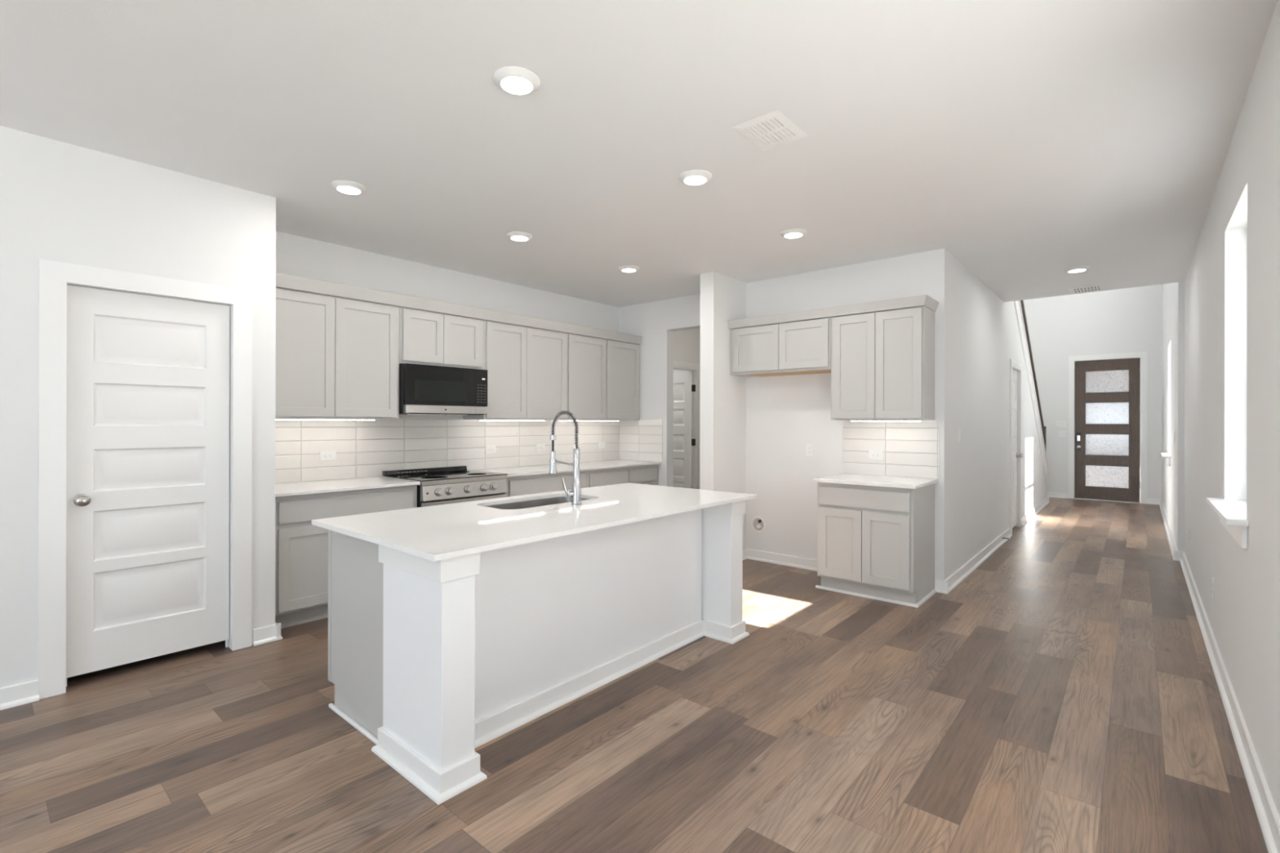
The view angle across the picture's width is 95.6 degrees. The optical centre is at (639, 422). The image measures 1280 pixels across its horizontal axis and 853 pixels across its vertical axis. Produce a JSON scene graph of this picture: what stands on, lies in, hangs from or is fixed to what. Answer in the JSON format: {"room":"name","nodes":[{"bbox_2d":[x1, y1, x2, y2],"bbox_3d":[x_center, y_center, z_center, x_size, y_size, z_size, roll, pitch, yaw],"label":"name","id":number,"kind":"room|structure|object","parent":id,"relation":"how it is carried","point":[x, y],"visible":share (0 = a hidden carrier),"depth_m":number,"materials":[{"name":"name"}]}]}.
{"room":"kitchen","nodes":[
{"label":"kitchen","id":0,"kind":"room"},
{"bbox_2d":[0,125,275,688],"bbox_3d":[-4.215,-0.026,1.416,0.120,2.740,5.857,0,0,41],"label":"wall","id":1,"kind":"structure","parent":0,"point":[60,202],"depth_m":2.95,"materials":[{"name":"paint"}]},
{"bbox_2d":[0,622,282,710],"bbox_3d":[-4.202,1.297,1.424,0.172,0.094,5.889,0,0,41],"label":"baseboard","id":2,"kind":"structure","parent":1,"relation":"attached to","point":[24,693],"depth_m":2.79,"materials":[{"name":"white paint"}]},
{"bbox_2d":[37,258,252,699],"bbox_3d":[-2.672,0.278,3.190,0.151,2.138,0.892,0,0,41],"label":"door","id":3,"kind":"structure","parent":1,"relation":"in","point":[145,381],"depth_m":3.14,"materials":[{"name":"white paint"}]},
{"bbox_2d":[275,231,619,419],"bbox_3d":[-2.137,-0.022,4.926,0.120,2.740,5.890,0,0,41],"label":"wall","id":4,"kind":"structure","parent":0,"point":[295,255],"depth_m":5.12,"materials":[{"name":"paint"}]},
{"bbox_2d":[275,287,399,418],"bbox_3d":[-2.344,-0.470,4.322,0.349,0.890,0.984,0,0,41],"label":"upper cabinet","id":5,"kind":"object","parent":4,"relation":"attached to","point":[337,357],"visible":0.75,"depth_m":4.21,"materials":[{"name":"grey paint"}]},
{"bbox_2d":[275,418,375,420],"bbox_3d":[-2.342,-0.019,4.245,0.033,0.011,0.802,0,0,41],"label":"light","id":6,"kind":"object","parent":5,"relation":"attached to","point":[276,419],"visible":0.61,"depth_m":4.26,"materials":[{"name":"white plastic"}]},
{"bbox_2d":[275,419,374,420],"bbox_3d":[-2.342,-0.016,4.245,0.025,0.005,0.790,0,0,41],"label":"diffuser","id":7,"kind":"object","parent":6,"relation":"attached to","point":[276,420],"depth_m":4.26,"materials":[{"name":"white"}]},
{"bbox_2d":[275,272,642,344],"bbox_3d":[-1.386,-0.958,5.414,0.380,0.089,3.889,0,0,41],"label":"crown molding","id":8,"kind":"structure","parent":5,"relation":"attached to","point":[284,281],"depth_m":4.78,"materials":[{"name":"grey paint"}]},
{"bbox_2d":[399,306,483,369],"bbox_3d":[-1.769,-0.690,4.991,0.349,0.447,0.777,0,0,41],"label":"upper cabinet","id":9,"kind":"object","parent":4,"relation":"attached to","point":[425,337],"visible":0.9,"depth_m":4.84,"materials":[{"name":"grey paint"}]},
{"bbox_2d":[399,363,488,415],"bbox_3d":[-1.742,-0.262,4.966,0.402,0.404,0.766,0,0,41],"label":"microwave","id":10,"kind":"object","parent":9,"relation":"attached to","point":[424,389],"visible":0.95,"depth_m":4.79,"materials":[{"name":"black plastic"}]},
{"bbox_2d":[275,418,619,484],"bbox_3d":[-1.525,0.214,5.539,0.008,0.475,3.902,0,0,41],"label":"backsplash","id":11,"kind":"structure","parent":4,"relation":"attached to","point":[363,448],"depth_m":5.09,"materials":[{"name":"tile"}]},
{"bbox_2d":[320,450,336,461],"bbox_3d":[-2.415,0.261,4.490,0.007,0.074,0.118,0,0,41],"label":"electrical outlet","id":12,"kind":"object","parent":11,"relation":"attached to","point":[331,455],"visible":1,"depth_m":4.49,"materials":[{"name":"white plastic"}]},
{"bbox_2d":[485,445,496,453],"bbox_3d":[-1.445,0.269,5.619,0.007,0.074,0.118,0,0,41],"label":"electrical outlet","id":13,"kind":"object","parent":11,"relation":"attached to","point":[491,449],"visible":1,"depth_m":5.62,"materials":[{"name":"white plastic"}]},
{"bbox_2d":[536,444,545,451],"bbox_3d":[-1.043,0.270,6.088,0.007,0.074,0.118,0,0,41],"label":"electrical outlet","id":14,"kind":"object","parent":11,"relation":"attached to","point":[540,447],"visible":1,"depth_m":6.09,"materials":[{"name":"white plastic"}]},
{"bbox_2d":[597,441,604,448],"bbox_3d":[-0.450,0.271,6.779,0.007,0.074,0.118,0,0,41],"label":"electrical outlet","id":15,"kind":"object","parent":11,"relation":"attached to","point":[600,445],"visible":1,"depth_m":6.77,"materials":[{"name":"white plastic"}]},
{"bbox_2d":[462,320,566,420],"bbox_3d":[-1.192,-0.467,5.664,0.349,0.890,0.992,0,0,41],"label":"upper cabinet","id":16,"kind":"object","parent":4,"relation":"attached to","point":[526,366],"visible":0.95,"depth_m":5.50,"materials":[{"name":"grey paint"}]},
{"bbox_2d":[479,419,545,421],"bbox_3d":[-1.212,-0.017,5.561,0.033,0.011,0.752,0,0,41],"label":"light","id":17,"kind":"object","parent":16,"relation":"attached to","point":[479,420],"visible":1,"depth_m":5.54,"materials":[{"name":"white plastic"}]},
{"bbox_2d":[484,420,544,421],"bbox_3d":[-1.212,-0.014,5.561,0.025,0.005,0.740,0,0,41],"label":"diffuser","id":18,"kind":"object","parent":17,"relation":"attached to","point":[485,420],"depth_m":5.56,"materials":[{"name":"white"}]},
{"bbox_2d":[566,333,605,420],"bbox_3d":[-0.683,-0.466,6.256,0.349,0.890,0.565,0,0,41],"label":"upper cabinet","id":19,"kind":"object","parent":4,"relation":"attached to","point":[585,355],"visible":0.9,"depth_m":6.12,"materials":[{"name":"grey paint"}]},
{"bbox_2d":[559,420,619,421],"bbox_3d":[-0.541,-0.015,6.343,0.033,0.011,0.892,0,0,41],"label":"light","id":20,"kind":"object","parent":19,"relation":"attached to","point":[559,420],"visible":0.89,"depth_m":6.34,"materials":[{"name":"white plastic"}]},
{"bbox_2d":[604,339,639,420],"bbox_3d":[-0.308,-0.466,6.693,0.349,0.890,0.583,0,0,41],"label":"upper cabinet","id":21,"kind":"object","parent":4,"relation":"attached to","point":[622,358],"visible":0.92,"depth_m":6.58,"materials":[{"name":"grey paint"}]},
{"bbox_2d":[0,497,1267,852],"bbox_3d":[0.422,1.413,5.138,7.150,0.120,17.850,0,0,41],"label":"floor","id":22,"kind":"structure","parent":0,"point":[1064,696],"depth_m":2.45,"materials":[{"name":"brown wood"}]},
{"bbox_2d":[275,484,417,628],"bbox_3d":[-2.241,0.910,4.230,0.629,0.876,0.984,0,0,41],"label":"base cabinet","id":23,"kind":"object","parent":22,"relation":"on","point":[301,547],"visible":0.32,"depth_m":3.83,"materials":[{"name":"grey paint"}]},
{"bbox_2d":[275,476,420,497],"bbox_3d":[-2.229,0.461,4.223,0.654,0.021,0.987,0,0,41],"label":"countertop","id":24,"kind":"structure","parent":23,"relation":"on","point":[362,483],"depth_m":4.14,"materials":[{"name":"white stone"}]},
{"bbox_2d":[382,465,507,507],"bbox_3d":[-1.615,0.854,4.867,0.725,0.899,0.784,0,0,41],"label":"range","id":25,"kind":"object","parent":22,"relation":"on","point":[438,486],"visible":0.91,"depth_m":4.72,"materials":[{"name":"silver metal"}]},
{"bbox_2d":[382,470,507,485],"bbox_3d":[-1.635,0.462,4.886,0.654,0.041,0.784,0,0,41],"label":"cooktop","id":26,"kind":"object","parent":25,"relation":"in","point":[426,477],"depth_m":4.79,"materials":[{"name":"metal"}]},
{"bbox_2d":[328,500,749,804],"bbox_3d":[-0.421,0.913,3.220,1.090,0.876,2.160,0,0,41],"label":"kitchen island","id":27,"kind":"object","parent":22,"relation":"on","point":[432,662],"visible":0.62,"depth_m":2.63,"materials":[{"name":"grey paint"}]},
{"bbox_2d":[311,482,756,560],"bbox_3d":[-0.392,0.465,3.163,1.075,0.021,2.200,0,0,41],"label":"island countertop","id":28,"kind":"structure","parent":27,"relation":"on","point":[449,531],"depth_m":2.71,"materials":[{"name":"white stone"}]},
{"bbox_2d":[484,496,591,509],"bbox_3d":[-0.575,0.581,3.353,0.390,0.212,0.740,0,0,41],"label":"sink","id":29,"kind":"object","parent":28,"relation":"in","point":[548,501],"visible":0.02,"depth_m":3.54,"materials":[{"name":"silver metal"}]},
{"bbox_2d":[548,410,582,505],"bbox_3d":[-0.438,0.194,3.235,0.249,0.521,0.112,0,0,41],"label":"kitchen faucet","id":30,"kind":"object","parent":28,"relation":"on","point":[575,494],"visible":1,"depth_m":3.19,"materials":[{"name":"silver metal"}]},
{"bbox_2d":[504,470,586,497],"bbox_3d":[-1.077,0.912,5.585,0.629,0.876,0.983,0,0,41],"label":"base cabinet","id":31,"kind":"object","parent":22,"relation":"on","point":[547,482],"visible":0.07,"depth_m":5.30,"materials":[{"name":"grey paint"}]},
{"bbox_2d":[474,459,661,476],"bbox_3d":[-0.698,0.464,6.007,0.654,0.021,2.131,0,0,41],"label":"countertop","id":32,"kind":"structure","parent":31,"relation":"on","point":[561,468],"depth_m":5.81,"materials":[{"name":"white stone"}]},
{"bbox_2d":[586,466,626,487],"bbox_3d":[-0.559,0.913,6.189,0.629,0.876,0.604,0,0,41],"label":"base cabinet","id":33,"kind":"object","parent":22,"relation":"on","point":[604,477],"visible":0.11,"depth_m":5.96,"materials":[{"name":"grey paint"}]},
{"bbox_2d":[626,464,657,485],"bbox_3d":[-0.188,0.914,6.621,0.629,0.876,0.532,0,0,41],"label":"base cabinet","id":34,"kind":"object","parent":22,"relation":"on","point":[642,474],"visible":0.23,"depth_m":6.42,"materials":[{"name":"grey paint"}]},
{"bbox_2d":[673,360,700,488],"bbox_3d":[0.220,0.287,7.673,0.778,2.130,0.910,0,0,41],"label":"door","id":35,"kind":"structure","parent":22,"relation":"on","point":[686,385],"depth_m":7.75,"materials":[{"name":"white paint"}]},
{"bbox_2d":[815,482,936,608],"bbox_3d":[1.889,0.918,4.670,0.780,0.876,0.609,0,0,41],"label":"base cabinet","id":36,"kind":"object","parent":22,"relation":"on","point":[877,543],"visible":0.91,"depth_m":4.42,"materials":[{"name":"grey paint"}]},
{"bbox_2d":[813,473,938,488],"bbox_3d":[1.890,0.467,4.649,0.768,0.025,0.641,0,0,41],"label":"countertop","id":37,"kind":"structure","parent":36,"relation":"on","point":[843,478],"depth_m":4.53,"materials":[{"name":"white stone"}]},
{"bbox_2d":[0,0,1277,307],"bbox_3d":[-1.302,-1.546,3.124,7.150,0.310,12.540,0,0,41],"label":"ceiling","id":38,"kind":"structure","parent":0,"point":[1028,142],"depth_m":2.65,"materials":[{"name":"paint"}]},
{"bbox_2d":[330,180,366,195],"bbox_3d":[-1.721,-1.379,3.428,0.188,0.024,0.188,0,0,41],"label":"recessed light","id":39,"kind":"object","parent":38,"relation":"in","point":[347,187],"visible":1,"depth_m":3.39,"materials":[{"name":"white plastic"}]},
{"bbox_2d":[493,66,540,95],"bbox_3d":[-0.501,-1.377,2.358,0.188,0.024,0.188,0,0,41],"label":"recessed light","id":40,"kind":"object","parent":38,"relation":"in","point":[514,80],"visible":1,"depth_m":2.33,"materials":[{"name":"white plastic"}]},
{"bbox_2d":[506,231,532,241],"bbox_3d":[-0.898,-1.378,4.325,0.188,0.024,0.188,0,0,41],"label":"recessed light","id":41,"kind":"object","parent":38,"relation":"in","point":[515,236],"visible":1,"depth_m":4.28,"materials":[{"name":"white plastic"}]},
{"bbox_2d":[618,265,639,272],"bbox_3d":[-0.100,-1.376,5.229,0.188,0.024,0.188,0,0,41],"label":"recessed light","id":42,"kind":"object","parent":38,"relation":"in","point":[628,268],"visible":1,"depth_m":5.18,"materials":[{"name":"white plastic"}]},
{"bbox_2d":[678,169,711,185],"bbox_3d":[0.312,-1.375,3.280,0.188,0.024,0.188,0,0,41],"label":"recessed light","id":43,"kind":"object","parent":38,"relation":"in","point":[691,177],"visible":1,"depth_m":3.24,"materials":[{"name":"white plastic"}]},
{"bbox_2d":[731,109,807,151],"bbox_3d":[0.619,-1.382,2.759,0.240,0.009,0.310,0,0,41],"label":"ceiling vent","id":44,"kind":"object","parent":38,"relation":"in","point":[772,129],"visible":1,"depth_m":2.75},
{"bbox_2d":[780,228,806,238],"bbox_3d":[1.123,-1.374,4.244,0.188,0.024,0.188,0,0,41],"label":"recessed light","id":45,"kind":"object","parent":38,"relation":"in","point":[792,233],"visible":1,"depth_m":4.20,"materials":[{"name":"white plastic"}]},
{"bbox_2d":[1063,265,1089,272],"bbox_3d":[3.926,-1.368,5.211,0.188,0.024,0.188,0,0,41],"label":"recessed light","id":46,"kind":"object","parent":38,"relation":"in","point":[1077,268],"visible":1,"depth_m":5.17,"materials":[{"name":"white plastic"}]},
{"bbox_2d":[1067,284,1105,293],"bbox_3d":[4.620,-1.374,6.000,0.290,0.009,0.320,0,0,41],"label":"ceiling vent","id":47,"kind":"object","parent":38,"relation":"in","point":[1096,287],"visible":1,"depth_m":5.99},
{"bbox_2d":[619,293,700,486],"bbox_3d":[0.410,-0.017,6.541,1.640,2.740,0.120,0,0,41],"label":"wall","id":48,"kind":"structure","parent":0,"point":[656,322],"depth_m":6.63,"materials":[{"name":"paint"}]},
{"bbox_2d":[619,419,662,462],"bbox_3d":[0.004,0.211,6.804,0.662,0.488,0.008,0,0,41],"label":"backsplash","id":49,"kind":"structure","parent":48,"relation":"attached to","point":[641,440],"depth_m":6.78,"materials":[{"name":"tile"}]},
{"bbox_2d":[673,328,700,364],"bbox_3d":[0.672,-0.017,7.721,0.120,2.740,2.010,0,0,41],"label":"wall","id":50,"kind":"structure","parent":48,"relation":"in","point":[686,343],"depth_m":7.57,"materials":[{"name":"paint"}]},
{"bbox_2d":[673,368,688,373],"bbox_3d":[1.204,-0.016,8.667,3.535,2.740,0.120,0,0,41],"label":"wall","id":51,"kind":"structure","parent":0,"point":[674,370],"depth_m":9.10,"materials":[{"name":"paint"}]},
{"bbox_2d":[699,271,746,549],"bbox_3d":[1.534,-0.015,6.453,0.150,2.740,2.810,0,0,41],"label":"wall","id":52,"kind":"structure","parent":0,"point":[722,396],"depth_m":5.44,"materials":[{"name":"paint"}]},
{"bbox_2d":[746,251,928,559],"bbox_3d":[1.734,-0.015,5.286,1.675,2.740,0.120,0,0,41],"label":"wall","id":53,"kind":"structure","parent":0,"point":[784,414],"depth_m":5.43,"materials":[{"name":"paint"}]},
{"bbox_2d":[751,515,766,533],"bbox_3d":[1.156,1.004,5.685,0.166,0.166,0.025,0,0,41],"label":"water supply box","id":54,"kind":"object","parent":53,"relation":"attached to","point":[758,525],"visible":1,"depth_m":5.68,"materials":[{"name":"white plastic"}]},
{"bbox_2d":[729,317,831,377],"bbox_3d":[1.331,-0.666,5.337,0.991,0.444,0.327,0,0,41],"label":"upper cabinet","id":55,"kind":"object","parent":53,"relation":"attached to","point":[800,347],"visible":0.95,"depth_m":5.18,"materials":[{"name":"grey paint"}]},
{"bbox_2d":[727,294,938,328],"bbox_3d":[1.612,-0.925,5.078,1.753,0.075,0.358,0,0,41],"label":"crown molding","id":56,"kind":"structure","parent":55,"relation":"attached to","point":[926,300],"depth_m":4.82,"materials":[{"name":"grey paint"}]},
{"bbox_2d":[805,444,813,456],"bbox_3d":[1.564,0.259,5.347,0.072,0.116,0.007,0,0,41],"label":"electrical outlet","id":57,"kind":"object","parent":53,"relation":"attached to","point":[809,447],"visible":1,"depth_m":5.34,"materials":[{"name":"white plastic"}]},
{"bbox_2d":[742,548,947,594],"bbox_3d":[1.507,1.308,5.049,2.007,0.094,0.712,0,0,41],"label":"baseboard","id":58,"kind":"structure","parent":53,"relation":"attached to","point":[940,586],"depth_m":5.47,"materials":[{"name":"white paint"}]},
{"bbox_2d":[831,306,934,420],"bbox_3d":[1.986,-0.451,4.774,0.732,0.870,0.327,0,0,41],"label":"upper cabinet","id":59,"kind":"object","parent":53,"relation":"attached to","point":[882,362],"visible":1,"depth_m":4.62,"materials":[{"name":"grey paint"}]},
{"bbox_2d":[850,420,921,421],"bbox_3d":[1.991,-0.010,4.713,0.548,0.011,0.037,0,0,41],"label":"light","id":60,"kind":"object","parent":59,"relation":"attached to","point":[851,420],"visible":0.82,"depth_m":4.69,"materials":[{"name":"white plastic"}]},
{"bbox_2d":[843,420,939,479],"bbox_3d":[2.099,0.219,4.887,0.774,0.470,0.008,0,0,41],"label":"backsplash","id":61,"kind":"structure","parent":53,"relation":"attached to","point":[910,449],"depth_m":4.86,"materials":[{"name":"tile"}]},
{"bbox_2d":[868,450,883,459],"bbox_3d":[2.012,0.284,4.950,0.118,0.074,0.007,0,0,41],"label":"electrical outlet","id":62,"kind":"object","parent":61,"relation":"attached to","point":[873,455],"visible":1,"depth_m":4.95,"materials":[{"name":"white plastic"}]},
{"bbox_2d":[928,248,1046,580],"bbox_3d":[4.618,-0.353,7.265,0.120,3.428,6.880,0,0,41],"label":"wall","id":63,"kind":"structure","parent":0,"point":[977,335],"depth_m":5.36,"materials":[{"name":"paint"}]},
{"bbox_2d":[944,497,1048,593],"bbox_3d":[4.637,1.314,7.267,0.152,0.094,6.912,0,0,41],"label":"baseboard","id":64,"kind":"structure","parent":63,"relation":"attached to","point":[968,567],"depth_m":5.75,"materials":[{"name":"white paint"}]},
{"bbox_2d":[1008,359,1022,534],"bbox_3d":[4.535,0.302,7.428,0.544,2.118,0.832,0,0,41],"label":"door","id":65,"kind":"structure","parent":63,"relation":"in","point":[1015,368],"depth_m":7.46,"materials":[{"name":"white paint"}]},
{"bbox_2d":[1013,300,1048,486],"bbox_3d":[5.583,-0.522,8.385,0.165,3.224,3.955,0,0,41],"label":"trim","id":66,"kind":"structure","parent":63,"relation":"attached to","point":[1017,304],"depth_m":8.30,"materials":[{"name":"white paint"}]},
{"bbox_2d":[1020,300,1046,448],"bbox_3d":[5.489,-0.978,8.196,0.048,3.087,3.785,0,0,41],"label":"stair railing","id":67,"kind":"object","parent":66,"relation":"on","point":[1043,428],"visible":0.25,"depth_m":8.48,"materials":[{"name":"brown wood"}]},
{"bbox_2d":[1023,284,1162,498],"bbox_3d":[7.734,-1.333,10.463,2.900,5.400,0.150,0,0,41],"label":"wall","id":68,"kind":"structure","parent":0,"point":[1125,320],"depth_m":10.23,"materials":[{"name":"paint"}]},
{"bbox_2d":[1047,491,1160,504],"bbox_3d":[7.639,1.320,10.420,2.580,0.094,0.032,0,0,41],"label":"baseboard","id":69,"kind":"structure","parent":68,"relation":"attached to","point":[1056,495],"depth_m":10.42,"materials":[{"name":"white paint"}]},
{"bbox_2d":[1068,351,1147,503],"bbox_3d":[8.111,0.094,10.082,1.063,2.548,0.174,0,0,41],"label":"door","id":70,"kind":"structure","parent":68,"relation":"in","point":[1108,435],"depth_m":10.07,"materials":[{"name":"brown paint"}]},
{"bbox_2d":[1161,281,1184,551],"bbox_3d":[7.045,-1.334,7.588,0.200,5.400,5.110,0,0,41],"label":"wall","id":71,"kind":"structure","parent":0,"point":[1173,294],"depth_m":6.45,"materials":[{"name":"paint"}]},
{"bbox_2d":[1160,453,1170,466],"bbox_3d":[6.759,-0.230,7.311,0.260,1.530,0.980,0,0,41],"label":"window sill","id":72,"kind":"structure","parent":71,"relation":"in","point":[1167,455],"depth_m":7.20,"materials":[{"name":"white wood"}]},
{"bbox_2d":[1184,0,1279,817],"bbox_3d":[1.321,-0.015,0.889,0.155,2.740,12.510,0,0,41],"label":"wall","id":73,"kind":"structure","parent":0,"point":[1232,282],"depth_m":2.55,"materials":[{"name":"paint"}]},
{"bbox_2d":[1212,577,1214,599],"bbox_3d":[3.414,0.991,3.455,0.007,0.116,0.072,0,0,41],"label":"electrical outlet","id":74,"kind":"object","parent":73,"relation":"attached to","point":[1213,580],"visible":1,"depth_m":3.43,"materials":[{"name":"white plastic"}]},
{"bbox_2d":[1159,498,1279,852],"bbox_3d":[2.933,1.311,2.949,0.077,0.094,17.500,0,0,41],"label":"baseboard","id":75,"kind":"structure","parent":73,"relation":"attached to","point":[1268,816],"depth_m":2.52,"materials":[{"name":"white paint"}]},
{"bbox_2d":[1206,497,1248,548],"bbox_3d":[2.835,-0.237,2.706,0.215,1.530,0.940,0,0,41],"label":"window sill","id":76,"kind":"structure","parent":73,"relation":"in","point":[1232,513],"depth_m":2.61,"materials":[{"name":"white wood"}]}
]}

